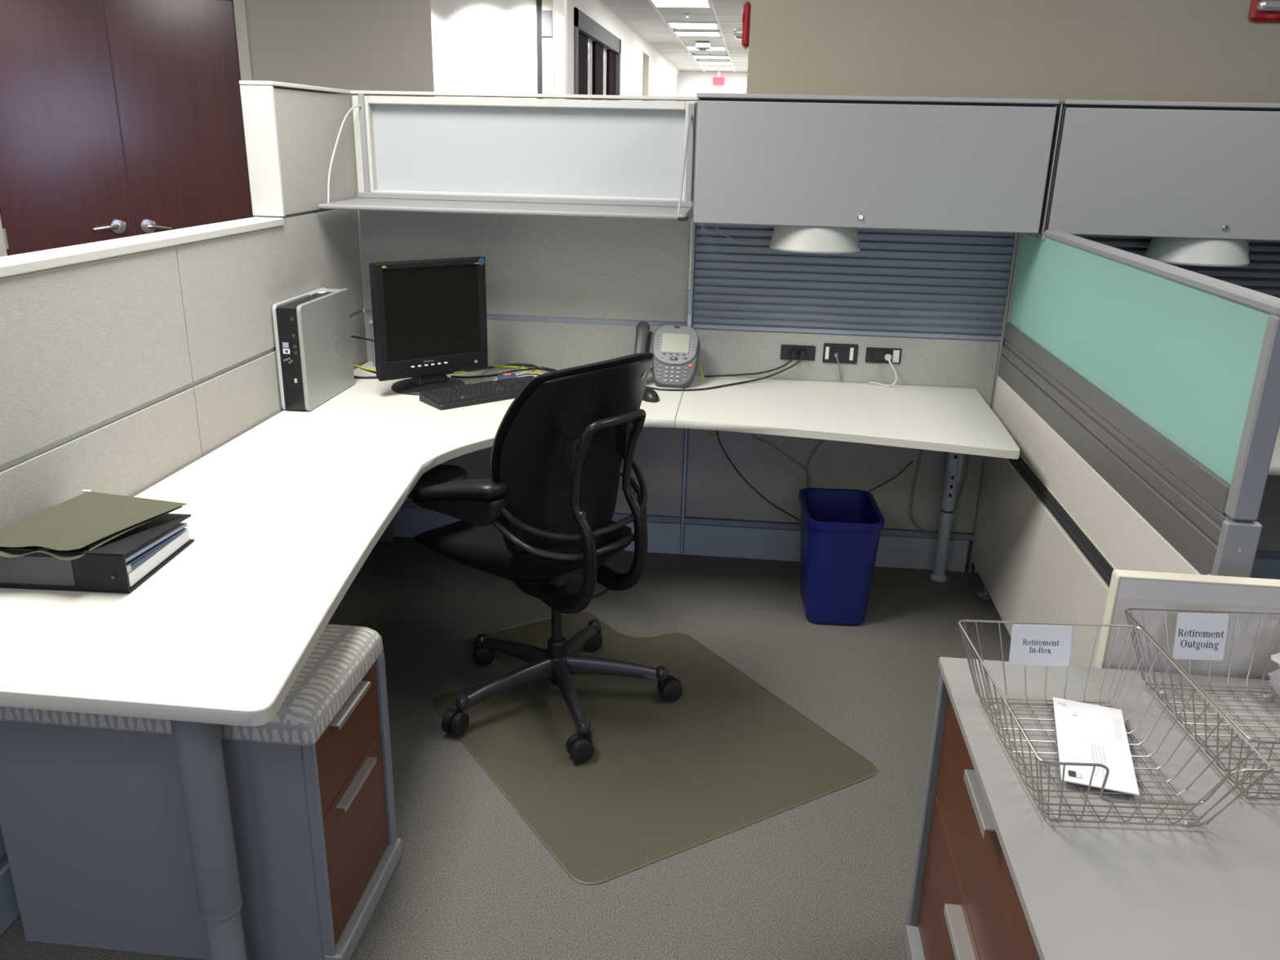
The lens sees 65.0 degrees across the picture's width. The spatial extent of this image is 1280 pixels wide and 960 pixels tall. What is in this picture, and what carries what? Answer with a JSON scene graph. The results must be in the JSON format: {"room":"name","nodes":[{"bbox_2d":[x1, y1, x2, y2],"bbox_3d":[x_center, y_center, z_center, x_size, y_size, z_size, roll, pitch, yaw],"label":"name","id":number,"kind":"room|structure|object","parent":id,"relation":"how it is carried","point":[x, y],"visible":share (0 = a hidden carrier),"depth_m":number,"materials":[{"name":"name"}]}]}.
{"room":"workspace","nodes":[
{"label":"workspace","id":0,"kind":"room"},
{"bbox_2d":[244,0,434,360],"bbox_3d":[-4.072,-1.797,5.640,5.878,2.750,0.120,-7,21,-23],"label":"wall","id":1,"kind":"structure","parent":0,"point":[351,45],"depth_m":6.28,"materials":[{"name":"beige paint"}]},
{"bbox_2d":[0,0,135,255],"bbox_3d":[-3.400,-1.649,5.929,0.698,2.290,0.114,-7,21,-23],"label":"door","id":2,"kind":"structure","parent":1,"relation":"in","point":[64,182],"depth_m":5.82,"materials":[{"name":"brown wood"}]},
{"bbox_2d":[0,0,257,257],"bbox_3d":[-3.101,-1.729,6.106,1.514,2.360,0.138,-7,21,-23],"label":"door frame","id":3,"kind":"structure","parent":1,"relation":"attached to","point":[238,6],"depth_m":6.02,"materials":[{"name":"beige paint"}]},
{"bbox_2d":[102,0,253,235],"bbox_3d":[-2.760,-1.727,6.199,0.691,2.290,0.114,-7,21,-23],"label":"door","id":4,"kind":"structure","parent":1,"relation":"in","point":[176,74],"depth_m":6.04,"materials":[{"name":"brown wood"}]},
{"bbox_2d":[430,0,537,98],"bbox_3d":[-2.467,-2.575,8.007,3.395,2.750,0.120,3,19,6],"label":"wall","id":5,"kind":"structure","parent":0,"point":[479,46],"depth_m":7.56,"materials":[{"name":"white paint"}]},
{"bbox_2d":[536,0,567,99],"bbox_3d":[-0.680,-2.470,7.820,0.205,2.750,0.150,3,19,6],"label":"trim","id":6,"kind":"structure","parent":5,"relation":"attached to","point":[551,15],"depth_m":7.50,"materials":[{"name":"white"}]},
{"bbox_2d":[0,536,1010,959],"bbox_3d":[-0.591,-1.167,8.418,12.000,0.100,27.000,3,19,6],"label":"floor","id":7,"kind":"structure","parent":0,"point":[771,809],"depth_m":2.67,"materials":[{"name":"carpet"}]},
{"bbox_2d":[0,80,368,936],"bbox_3d":[-1.264,-0.130,2.547,0.103,1.724,3.040,3,19,6],"label":"wall","id":8,"kind":"structure","parent":7,"relation":"on","point":[126,362],"depth_m":2.58,"materials":[{"name":"beige"}]},
{"bbox_2d":[0,651,402,959],"bbox_3d":[-0.901,0.659,2.112,0.677,0.530,0.362,3,19,6],"label":"base cabinet","id":9,"kind":"object","parent":7,"relation":"on","point":[93,823],"visible":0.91,"depth_m":1.96,"materials":[{"name":"grey metal"}]},
{"bbox_2d":[0,623,383,746],"bbox_3d":[-0.903,0.375,2.013,0.672,0.068,0.372,3,19,6],"label":"seat cushion","id":10,"kind":"object","parent":9,"relation":"on","point":[341,657],"visible":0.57,"depth_m":1.86,"materials":[{"name":"fabric"}]},
{"bbox_2d":[0,453,422,959],"bbox_3d":[-0.894,0.491,2.284,0.748,0.737,1.227,3,19,6],"label":"desk","id":11,"kind":"object","parent":7,"relation":"on","point":[222,633],"visible":0.99,"depth_m":1.84,"materials":[{"name":"white laminate"}]},
{"bbox_2d":[0,513,194,593],"bbox_3d":[-1.126,0.132,2.053,0.302,0.082,0.269,2,19,3],"label":"ring binder","id":12,"kind":"object","parent":11,"relation":"on","point":[124,562],"visible":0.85,"depth_m":1.94,"materials":[{"name":"black plastic"}]},
{"bbox_2d":[0,506,182,560],"bbox_3d":[-1.143,0.098,2.036,0.250,0.017,0.319,7,20,15],"label":"folder","id":13,"kind":"object","parent":12,"relation":"on","point":[94,545],"visible":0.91,"depth_m":1.93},
{"bbox_2d":[0,489,186,551],"bbox_3d":[-1.127,0.082,2.053,0.291,0.009,0.320,3,19,6],"label":"folder","id":14,"kind":"object","parent":13,"relation":"on","point":[81,521],"visible":1,"depth_m":2.04,"materials":[{"name":"green paper"}]},
{"bbox_2d":[0,453,422,726],"bbox_3d":[-0.887,0.156,2.169,0.747,0.028,1.226,3,19,6],"label":"countertop","id":15,"kind":"structure","parent":11,"relation":"on","point":[224,624],"depth_m":1.91,"materials":[{"name":"white laminate"}]},
{"bbox_2d":[210,360,684,542],"bbox_3d":[-0.513,0.113,3.411,1.247,0.737,1.216,3,19,6],"label":"desk","id":16,"kind":"object","parent":7,"relation":"on","point":[367,421],"visible":0.52,"depth_m":3.06,"materials":[{"name":"white laminate"}]},
{"bbox_2d":[271,287,354,411],"bbox_3d":[-1.073,-0.439,3.325,0.092,0.338,0.387,3,19,6],"label":"computer tower","id":17,"kind":"object","parent":16,"relation":"on","point":[312,329],"visible":1,"depth_m":3.21,"materials":[{"name":"silver plastic"}]},
{"bbox_2d":[309,288,341,295],"bbox_3d":[-1.058,-0.634,3.388,0.064,0.005,0.130,3,19,6],"label":"grille","id":18,"kind":"object","parent":17,"relation":"attached to","point":[321,291],"depth_m":3.38,"materials":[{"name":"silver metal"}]},
{"bbox_2d":[351,335,373,342],"bbox_3d":[-0.911,-0.496,3.591,0.282,0.063,0.107,0,19,-5],"label":"cable","id":19,"kind":"object","parent":17,"relation":"attached to","point":[353,336],"visible":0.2,"depth_m":3.60,"materials":[{"name":"black plastic"}]},
{"bbox_2d":[353,364,375,371],"bbox_3d":[-0.959,-0.411,3.630,0.272,0.091,0.039,-12,23,-34],"label":"cable","id":20,"kind":"object","parent":16,"relation":"on","point":[362,367],"visible":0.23,"depth_m":3.62,"materials":[{"name":"yellow plastic"}]},
{"bbox_2d":[352,362,376,373],"bbox_3d":[-0.941,-0.425,3.650,0.301,0.106,0.056,-12,23,-34],"label":"power cable","id":21,"kind":"object","parent":16,"relation":"on","point":[372,371],"visible":0.23,"depth_m":3.65,"materials":[{"name":"black plastic"}]},
{"bbox_2d":[354,375,377,378],"bbox_3d":[-0.971,-0.399,3.635,0.246,0.066,0.064,-10,22,-30],"label":"power cable","id":22,"kind":"object","parent":16,"relation":"on","point":[357,377],"visible":0.3,"depth_m":3.64,"materials":[{"name":"black plastic"}]},
{"bbox_2d":[368,319,375,366],"bbox_3d":[-0.966,-0.525,3.829,0.098,0.178,0.098,3,19,6],"label":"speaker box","id":23,"kind":"object","parent":16,"relation":"on","point":[370,322],"visible":0.18,"depth_m":3.79,"materials":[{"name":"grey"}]},
{"bbox_2d":[368,256,488,395],"bbox_3d":[-0.742,-0.539,3.471,0.406,0.446,0.239,-12,23,-34],"label":"monitor","id":24,"kind":"object","parent":16,"relation":"on","point":[429,316],"visible":0.98,"depth_m":3.41,"materials":[{"name":"black plastic"}]},
{"bbox_2d":[411,464,466,491],"bbox_3d":[-0.671,-0.032,2.905,0.330,0.083,0.200,1,19,-2],"label":"keyboard tray","id":25,"kind":"object","parent":16,"relation":"attached to","point":[440,473],"visible":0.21,"depth_m":2.90,"materials":[{"name":"black plastic"}]},
{"bbox_2d":[210,360,684,474],"bbox_3d":[-0.506,-0.223,3.296,1.246,0.028,1.214,3,19,6],"label":"countertop","id":26,"kind":"structure","parent":16,"relation":"on","point":[367,421],"depth_m":3.07,"materials":[{"name":"white laminate"}]},
{"bbox_2d":[418,375,534,409],"bbox_3d":[-0.517,-0.304,3.436,0.450,0.033,0.157,-14,24,-37],"label":"keyboard","id":27,"kind":"object","parent":16,"relation":"on","point":[470,394],"visible":0.88,"depth_m":3.38,"materials":[{"name":"black plastic"}]},
{"bbox_2d":[453,364,540,374],"bbox_3d":[-0.540,-0.417,3.791,0.321,0.017,0.084,-1,19,-8],"label":"cable","id":28,"kind":"object","parent":16,"relation":"on","point":[495,366],"visible":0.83,"depth_m":3.82,"materials":[{"name":"yellow plastic"}]},
{"bbox_2d":[445,364,557,373],"bbox_3d":[-0.373,-0.418,3.802,0.793,0.019,0.126,-1,19,-6],"label":"power cable","id":29,"kind":"object","parent":16,"relation":"on","point":[517,365],"visible":0.42,"depth_m":3.82,"materials":[{"name":"black plastic"}]},
{"bbox_2d":[451,368,553,377],"bbox_3d":[-0.420,-0.390,3.716,0.532,0.018,0.177,3,19,6],"label":"power cable","id":30,"kind":"object","parent":16,"relation":"on","point":[526,369],"visible":0.56,"depth_m":3.73,"materials":[{"name":"black plastic"}]},
{"bbox_2d":[497,373,516,379],"bbox_3d":[-0.486,-0.380,3.674,0.066,0.022,0.044,-3,20,-13],"label":"hub","id":31,"kind":"object","parent":16,"relation":"on","point":[501,375],"visible":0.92,"depth_m":3.66,"materials":[{"name":"blue plastic"}]},
{"bbox_2d":[480,362,548,378],"bbox_3d":[-0.463,-0.403,3.740,0.228,0.023,0.235,10,21,24],"label":"cable","id":32,"kind":"object","parent":16,"relation":"on","point":[513,362],"visible":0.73,"depth_m":3.82,"materials":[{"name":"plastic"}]},
{"bbox_2d":[506,365,524,371],"bbox_3d":[-0.489,-0.411,3.773,0.021,0.017,0.147,13,22,30],"label":"cable","id":33,"kind":"object","parent":16,"relation":"on","point":[519,367],"visible":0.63,"depth_m":3.81,"materials":[{"name":"grey plastic"}]},
{"bbox_2d":[516,373,540,376],"bbox_3d":[-0.342,-0.366,3.653,0.226,0.015,0.076,14,23,34],"label":"cable","id":34,"kind":"object","parent":16,"relation":"on","point":[529,373],"visible":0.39,"depth_m":3.71,"materials":[{"name":"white plastic"}]},
{"bbox_2d":[642,387,659,402],"bbox_3d":[0.030,-0.298,3.445,0.062,0.034,0.110,-7,21,-23],"label":"mouse","id":35,"kind":"object","parent":16,"relation":"on","point":[649,395],"visible":0.78,"depth_m":3.41,"materials":[{"name":"black plastic"}]},
{"bbox_2d":[633,321,700,388],"bbox_3d":[0.095,-0.452,3.639,0.236,0.222,0.186,4,19,8],"label":"desk phone","id":36,"kind":"object","parent":16,"relation":"on","point":[674,348],"visible":0.88,"depth_m":3.63,"materials":[{"name":"grey plastic"}]},
{"bbox_2d":[680,97,698,555],"bbox_3d":[0.190,-0.531,3.806,0.015,1.726,0.104,3,19,6],"label":"post","id":37,"kind":"object","parent":7,"relation":"on","point":[686,437],"visible":0.2,"depth_m":3.91,"materials":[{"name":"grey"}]},
{"bbox_2d":[687,217,693,326],"bbox_3d":[0.186,-0.755,3.668,0.015,0.396,0.013,3,19,6],"label":"cable cover","id":38,"kind":"object","parent":37,"relation":"attached to","point":[689,316],"visible":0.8,"depth_m":3.66,"materials":[{"name":"grey plastic"}]},
{"bbox_2d":[350,90,1279,579],"bbox_3d":[0.880,-0.492,3.742,3.900,1.724,0.104,3,19,6],"label":"wall","id":39,"kind":"structure","parent":7,"relation":"on","point":[562,292],"depth_m":3.71,"materials":[{"name":"grey fabric"}]},
{"bbox_2d":[317,93,694,221],"bbox_3d":[-0.443,-1.113,3.429,1.247,0.378,0.389,3,19,6],"label":"wall shelf","id":40,"kind":"object","parent":39,"relation":"attached to","point":[680,211],"visible":0.99,"depth_m":3.51,"materials":[{"name":"grey metal"}]},
{"bbox_2d":[780,344,815,360],"bbox_3d":[0.587,-0.473,3.731,0.126,0.055,0.010,3,19,6],"label":"power outlet","id":41,"kind":"object","parent":39,"relation":"attached to","point":[785,348],"visible":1,"depth_m":3.73,"materials":[{"name":"black plastic"}]},
{"bbox_2d":[822,342,857,364],"bbox_3d":[0.742,-0.468,3.715,0.125,0.072,0.010,3,19,6],"label":"power outlet","id":42,"kind":"object","parent":39,"relation":"attached to","point":[846,353],"visible":1,"depth_m":3.71,"materials":[{"name":"black plastic"}]},
{"bbox_2d":[692,93,1062,233],"bbox_3d":[0.757,-1.060,3.350,1.137,0.404,0.312,3,19,6],"label":"upper cabinet","id":43,"kind":"object","parent":39,"relation":"attached to","point":[867,162],"depth_m":3.21,"materials":[{"name":"grey metal"}]},
{"bbox_2d":[712,223,860,253],"bbox_3d":[0.500,-0.842,3.450,0.515,0.084,0.312,3,19,6],"label":"task lamp","id":44,"kind":"object","parent":43,"relation":"attached to","point":[807,239],"visible":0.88,"depth_m":3.32,"materials":[{"name":"grey metal"}]},
{"bbox_2d":[865,346,902,364],"bbox_3d":[0.898,-0.458,3.700,0.127,0.056,0.010,3,19,6],"label":"power outlet","id":45,"kind":"object","parent":39,"relation":"attached to","point":[876,355],"visible":1,"depth_m":3.69,"materials":[{"name":"black plastic"}]},
{"bbox_2d":[868,460,913,492],"bbox_3d":[0.911,0.029,3.849,0.244,0.232,0.006,3,19,6],"label":"power cable","id":46,"kind":"object","parent":39,"relation":"attached to","point":[912,460],"visible":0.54,"depth_m":3.83,"materials":[{"name":"black plastic"}]},
{"bbox_2d":[1044,99,1279,240],"bbox_3d":[1.927,-0.995,3.236,1.216,0.404,0.312,3,19,6],"label":"upper cabinet","id":47,"kind":"object","parent":39,"relation":"attached to","point":[1134,168],"visible":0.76,"depth_m":3.12,"materials":[{"name":"grey metal"}]},
{"bbox_2d":[1143,236,1249,266],"bbox_3d":[1.845,-0.767,3.319,0.312,0.082,0.312,3,19,6],"label":"task lamp","id":48,"kind":"object","parent":47,"relation":"attached to","point":[1181,251],"visible":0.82,"depth_m":3.20,"materials":[{"name":"grey metal"}]},
{"bbox_2d":[799,488,884,625],"bbox_3d":[0.694,0.271,3.562,0.276,0.390,0.361,3,19,6],"label":"waste bin","id":49,"kind":"object","parent":7,"relation":"on","point":[841,529],"visible":1,"depth_m":3.43,"materials":[{"name":"blue plastic"}]},
{"bbox_2d":[675,375,1020,582],"bbox_3d":[0.659,0.108,3.501,1.063,0.737,0.787,3,19,6],"label":"desk","id":50,"kind":"object","parent":7,"relation":"on","point":[957,422],"visible":0.99,"depth_m":3.35,"materials":[{"name":"white laminate"}]},
{"bbox_2d":[697,363,703,380],"bbox_3d":[0.224,-0.404,3.723,0.006,0.063,0.056,-7,21,-23],"label":"cable","id":51,"kind":"object","parent":50,"relation":"on","point":[699,363],"visible":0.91,"depth_m":3.71,"materials":[{"name":"yellow plastic"}]},
{"bbox_2d":[699,429,721,437],"bbox_3d":[0.261,-0.255,3.808,0.110,0.194,0.021,1,19,0],"label":"cable","id":52,"kind":"object","parent":50,"relation":"hanging from","point":[700,429],"visible":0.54,"depth_m":3.84,"materials":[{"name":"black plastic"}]},
{"bbox_2d":[644,350,806,391],"bbox_3d":[0.266,-0.401,3.640,0.698,0.118,0.201,1,19,-1],"label":"power cable","id":53,"kind":"object","parent":50,"relation":"on","point":[802,353],"visible":0.77,"depth_m":3.67,"materials":[{"name":"black plastic"}]},
{"bbox_2d":[704,349,797,377],"bbox_3d":[0.412,-0.433,3.736,0.340,0.113,0.030,2,19,3],"label":"power cable","id":54,"kind":"object","parent":50,"relation":"on","point":[793,353],"visible":1,"depth_m":3.73,"materials":[{"name":"black plastic"}]},
{"bbox_2d":[715,430,800,521],"bbox_3d":[0.460,-0.086,3.857,0.414,0.538,0.017,3,19,6],"label":"power cable","id":55,"kind":"object","parent":50,"relation":"hanging from","point":[757,491],"visible":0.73,"depth_m":3.90,"materials":[{"name":"black plastic"}]},
{"bbox_2d":[751,433,808,488],"bbox_3d":[0.536,-0.004,3.867,0.242,0.694,0.026,4,19,9],"label":"cable","id":56,"kind":"object","parent":50,"relation":"hanging from","point":[753,434],"visible":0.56,"depth_m":3.84,"materials":[{"name":"grey plastic"}]},
{"bbox_2d":[806,440,824,488],"bbox_3d":[0.674,0.007,3.841,0.079,0.695,0.036,3,19,6],"label":"cable","id":57,"kind":"object","parent":50,"relation":"hanging from","point":[822,442],"visible":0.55,"depth_m":3.83,"materials":[{"name":"grey plastic"}]},
{"bbox_2d":[834,352,841,381],"bbox_3d":[0.733,-0.419,3.724,0.040,0.105,0.023,-13,23,-35],"label":"cable","id":58,"kind":"object","parent":50,"relation":"on","point":[835,353],"visible":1,"depth_m":3.71,"materials":[{"name":"grey plastic"}]},
{"bbox_2d":[675,375,1020,459],"bbox_3d":[0.667,-0.228,3.386,1.062,0.028,0.786,3,19,6],"label":"countertop","id":59,"kind":"structure","parent":50,"relation":"on","point":[962,416],"depth_m":3.37,"materials":[{"name":"white laminate"}]},
{"bbox_2d":[868,353,897,386],"bbox_3d":[0.902,-0.406,3.700,0.103,0.118,0.032,12,21,27],"label":"cable","id":60,"kind":"object","parent":50,"relation":"on","point":[887,357],"visible":1,"depth_m":3.68,"materials":[{"name":"grey plastic"}]},
{"bbox_2d":[910,449,969,532],"bbox_3d":[1.139,-0.049,3.791,0.195,0.535,0.020,3,19,6],"label":"power cable","id":61,"kind":"object","parent":50,"relation":"hanging from","point":[958,498],"visible":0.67,"depth_m":3.83,"materials":[{"name":"grey plastic"}]},
{"bbox_2d":[904,657,1279,959],"bbox_3d":[0.889,0.829,1.534,0.769,0.660,0.988,3,19,6],"label":"filing cabinet","id":62,"kind":"object","parent":7,"relation":"on","point":[994,878],"visible":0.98,"depth_m":1.51,"materials":[{"name":"grey metal"}]},
{"bbox_2d":[957,619,1274,826],"bbox_3d":[0.707,0.385,1.583,0.318,0.140,0.428,2,19,1],"label":"wire basket","id":63,"kind":"object","parent":62,"relation":"on","point":[1215,788],"visible":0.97,"depth_m":1.54,"materials":[{"name":"grey metal"}]},
{"bbox_2d":[1008,624,1072,666],"bbox_3d":[0.703,0.290,1.761,0.106,0.071,0.016,2,19,1],"label":"sign card","id":64,"kind":"object","parent":63,"relation":"attached to","point":[1030,645],"visible":1,"depth_m":1.76,"materials":[{"name":"white paper"}]},
{"bbox_2d":[1053,697,1139,795],"bbox_3d":[0.738,0.428,1.635,0.110,0.007,0.248,7,20,17],"label":"envelope","id":65,"kind":"object","parent":63,"relation":"in","point":[1086,733],"visible":0.99,"depth_m":1.63,"materials":[{"name":"white paper"}]},
{"bbox_2d":[1124,608,1279,799],"bbox_3d":[1.029,0.372,1.642,0.318,0.140,0.428,2,19,1],"label":"wire basket","id":66,"kind":"object","parent":62,"relation":"on","point":[1181,695],"visible":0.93,"depth_m":1.73,"materials":[{"name":"grey metal"}]},
{"bbox_2d":[1172,613,1228,660],"bbox_3d":[1.017,0.284,1.821,0.093,0.084,0.018,2,19,1],"label":"sign card","id":67,"kind":"object","parent":66,"relation":"attached to","point":[1199,635],"visible":1,"depth_m":1.82,"materials":[{"name":"white paper"}]},
{"bbox_2d":[1271,652,1279,666],"bbox_3d":[1.161,0.342,1.772,0.095,0.094,0.069,3,19,6],"label":"plastic wrapper","id":68,"kind":"object","parent":66,"relation":"in","point":[1276,657],"visible":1,"depth_m":1.77,"materials":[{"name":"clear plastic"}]},
{"bbox_2d":[966,232,1262,667],"bbox_3d":[1.232,0.033,2.859,0.083,1.320,1.892,3,19,6],"label":"wall","id":69,"kind":"structure","parent":7,"relation":"on","point":[1081,502],"depth_m":2.78,"materials":[{"name":"grey fabric"}]},
{"bbox_2d":[1004,230,1279,520],"bbox_3d":[1.245,-0.409,2.696,0.052,0.408,1.850,3,19,6],"label":"glass screen","id":70,"kind":"object","parent":69,"relation":"attached to","point":[1183,363],"visible":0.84,"depth_m":2.25,"materials":[{"name":"teal glass"}]},
{"bbox_2d":[1093,569,1279,680],"bbox_3d":[1.437,0.602,1.952,1.127,0.842,0.032,3,19,6],"label":"end panel","id":71,"kind":"object","parent":7,"relation":"on","point":[1127,588],"visible":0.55,"depth_m":1.87,"materials":[{"name":"beige"}]},
{"bbox_2d":[1267,427,1279,475],"bbox_3d":[1.970,0.192,3.340,1.281,0.737,0.811,3,19,6],"label":"desk","id":72,"kind":"object","parent":7,"relation":"on","point":[1274,468],"visible":0.02,"depth_m":2.93,"materials":[{"name":"white laminate"}]},
{"bbox_3d":[0.012,0.694,2.877,1.286,0.005,1.344,3,19,6],"label":"chair mat","id":73,"kind":"object","parent":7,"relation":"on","visible":0},
{"bbox_2d":[407,352,682,763],"bbox_3d":[-0.296,0.140,2.849,0.736,1.049,0.689,17,24,38],"label":"office chair","id":74,"kind":"object","parent":73,"relation":"on","point":[542,523],"visible":0.99,"depth_m":2.67,"materials":[{"name":"black plastic"}]},
{"bbox_2d":[446,708,463,724],"bbox_3d":[-0.513,0.656,2.788,0.018,0.046,0.070,10,21,24],"label":"hood","id":75,"kind":"object","parent":74,"relation":"attached to","point":[454,717],"depth_m":2.77,"materials":[{"name":"black plastic"}]},
{"bbox_2d":[472,640,479,654],"bbox_3d":[-0.493,0.530,3.159,0.070,0.046,0.018,-1,19,-6],"label":"hood","id":76,"kind":"object","parent":74,"relation":"attached to","point":[475,643],"depth_m":3.14,"materials":[{"name":"black plastic"}]},
{"bbox_2d":[490,352,653,555],"bbox_3d":[-0.147,-0.070,2.672,0.193,0.528,0.545,17,24,38],"label":"backrest","id":77,"kind":"object","parent":74,"relation":"on","point":[550,485],"depth_m":2.60,"materials":[{"name":"black fabric"}]},
{"bbox_2d":[567,731,592,747],"bbox_3d":[-0.160,0.700,2.684,0.070,0.046,0.018,-7,21,-24],"label":"hood","id":78,"kind":"object","parent":74,"relation":"attached to","point":[581,739],"depth_m":2.67,"materials":[{"name":"black plastic"}]},
{"bbox_2d":[657,676,680,691],"bbox_3d":[0.088,0.603,2.984,0.070,0.046,0.018,-6,20,-19],"label":"hood","id":79,"kind":"object","parent":74,"relation":"attached to","point":[664,683],"depth_m":2.96,"materials":[{"name":"black plastic"}]},
{"bbox_2d":[567,0,678,101],"bbox_3d":[-0.025,-4.449,13.622,0.120,2.750,12.180,3,19,6],"label":"wall","id":80,"kind":"structure","parent":0,"point":[664,74],"depth_m":11.57,"materials":[{"name":"white paint"}]},
{"bbox_2d":[573,7,621,100],"bbox_3d":[-0.446,-3.075,9.887,0.115,2.560,2.880,3,19,6],"label":"window","id":81,"kind":"structure","parent":80,"relation":"in","point":[597,51],"depth_m":9.44,"materials":[{"name":"grey glass"}]},
{"bbox_2d":[641,50,653,95],"bbox_3d":[0.016,-4.496,13.962,0.130,2.620,1.300,3,19,6],"label":"door","id":82,"kind":"structure","parent":80,"relation":"in","point":[646,60],"depth_m":13.77,"materials":[{"name":"grey"}]},
{"bbox_2d":[595,0,751,71],"bbox_3d":[-0.602,-3.651,6.882,12.000,0.104,25.700,3,19,6],"label":"ceiling","id":83,"kind":"structure","parent":0,"point":[647,22],"depth_m":11.28,"materials":[{"name":"tile"}]},
{"bbox_2d":[648,0,712,8],"bbox_3d":[0.373,-4.364,9.162,0.560,0.027,0.600,3,19,6],"label":"recessed light","id":84,"kind":"object","parent":83,"relation":"in","point":[655,3],"visible":0.98,"depth_m":9.20,"materials":[{"name":"white plastic"}]},
{"bbox_2d":[666,21,719,29],"bbox_3d":[0.587,-4.992,11.006,0.560,0.027,0.580,3,19,6],"label":"recessed light","id":85,"kind":"object","parent":83,"relation":"in","point":[672,24],"visible":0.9,"depth_m":10.96,"materials":[{"name":"white plastic"}]},
{"bbox_2d":[669,22,716,28],"bbox_3d":[0.587,-4.988,11.007,0.500,0.010,0.540,3,19,6],"label":"diffuser","id":86,"kind":"object","parent":85,"relation":"attached to","point":[672,25],"depth_m":11.02,"materials":[{"name":"white plastic"}]},
{"bbox_2d":[672,29,722,36],"bbox_3d":[0.690,-5.294,11.890,0.560,0.027,0.540,3,19,6],"label":"recessed light","id":87,"kind":"object","parent":83,"relation":"in","point":[687,33],"visible":0.97,"depth_m":11.78,"materials":[{"name":"white plastic"}]},
{"bbox_2d":[675,31,719,35],"bbox_3d":[0.690,-5.289,11.892,0.500,0.010,0.500,3,19,6],"label":"diffuser","id":88,"kind":"object","parent":87,"relation":"attached to","point":[677,33],"depth_m":11.88,"materials":[{"name":"white plastic"}]},
{"bbox_2d":[695,40,710,50],"bbox_3d":[0.812,-5.601,12.951,0.180,0.100,0.180,3,19,6],"label":"smoke detector","id":89,"kind":"object","parent":83,"relation":"attached to","point":[700,45],"visible":1,"depth_m":12.87,"materials":[{"name":"grey plastic"}]},
{"bbox_2d":[684,45,727,50],"bbox_3d":[0.913,-5.950,13.814,0.560,0.027,0.550,3,19,6],"label":"recessed light","id":90,"kind":"object","parent":83,"relation":"in","point":[687,47],"visible":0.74,"depth_m":13.81,"materials":[{"name":"white plastic"}]},
{"bbox_2d":[687,46,724,49],"bbox_3d":[0.913,-5.945,13.816,0.500,0.010,0.510,3,19,6],"label":"diffuser","id":91,"kind":"object","parent":90,"relation":"attached to","point":[688,47],"depth_m":13.79,"materials":[{"name":"white plastic"}]},
{"bbox_2d":[692,53,729,58],"bbox_3d":[1.087,-6.463,15.320,0.560,0.027,0.550,3,19,6],"label":"recessed light","id":92,"kind":"object","parent":83,"relation":"in","point":[694,55],"visible":0.96,"depth_m":15.18,"materials":[{"name":"white plastic"}]},
{"bbox_2d":[694,56,728,58],"bbox_3d":[1.087,-6.459,15.321,0.500,0.010,0.510,3,19,6],"label":"diffuser","id":93,"kind":"object","parent":92,"relation":"attached to","point":[695,57],"depth_m":15.39,"materials":[{"name":"white plastic"}]},
{"bbox_2d":[696,60,732,64],"bbox_3d":[1.229,-6.880,16.543,0.560,0.027,0.550,3,19,6],"label":"recessed light","id":94,"kind":"object","parent":83,"relation":"in","point":[700,62],"visible":0.94,"depth_m":16.39,"materials":[{"name":"white plastic"}]},
{"bbox_2d":[698,62,729,64],"bbox_3d":[1.229,-6.876,16.544,0.500,0.010,0.510,3,19,6],"label":"diffuser","id":95,"kind":"object","parent":94,"relation":"attached to","point":[700,63],"depth_m":16.57,"materials":[{"name":"white plastic"}]},
{"bbox_2d":[701,66,733,69],"bbox_3d":[1.371,-7.297,17.766,0.560,0.027,0.550,3,19,6],"label":"recessed light","id":96,"kind":"object","parent":83,"relation":"in","point":[702,68],"visible":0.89,"depth_m":17.74,"materials":[{"name":"white plastic"}]},
{"bbox_2d":[703,67,731,69],"bbox_3d":[1.371,-7.293,17.767,0.500,0.010,0.510,3,19,6],"label":"diffuser","id":97,"kind":"object","parent":96,"relation":"attached to","point":[704,68],"depth_m":17.84,"materials":[{"name":"white plastic"}]},
{"bbox_2d":[712,71,724,84],"bbox_3d":[1.469,-7.492,18.714,0.210,0.240,0.040,3,19,6],"label":"exit sign","id":98,"kind":"object","parent":83,"relation":"hanging from","point":[716,81],"visible":1,"depth_m":18.71,"materials":[{"name":"red plastic"}]},
{"bbox_2d":[675,71,747,102],"bbox_3d":[1.445,-6.373,19.321,1.730,2.750,0.100,3,19,6],"label":"wall","id":99,"kind":"structure","parent":0,"point":[689,83],"depth_m":18.91,"materials":[{"name":"white paint"}]},
{"bbox_2d":[746,0,1279,102],"bbox_3d":[2.694,-1.046,3.891,4.585,2.750,0.120,3,19,6],"label":"wall","id":100,"kind":"structure","parent":0,"point":[1193,51],"depth_m":3.78,"materials":[{"name":"beige paint"}]},
{"bbox_2d":[733,0,751,48],"bbox_3d":[0.398,-1.768,3.906,0.060,0.160,0.136,3,19,6],"label":"fire alarm strobe","id":101,"kind":"object","parent":100,"relation":"attached to","point":[740,33],"visible":1,"depth_m":3.85,"materials":[{"name":"red plastic"}]},
{"bbox_2d":[1248,0,1279,22],"bbox_3d":[2.282,-1.737,3.608,0.136,0.160,0.060,3,19,6],"label":"fire alarm strobe","id":102,"kind":"object","parent":100,"relation":"attached to","point":[1266,11],"visible":1,"depth_m":3.63,"materials":[{"name":"red plastic"}]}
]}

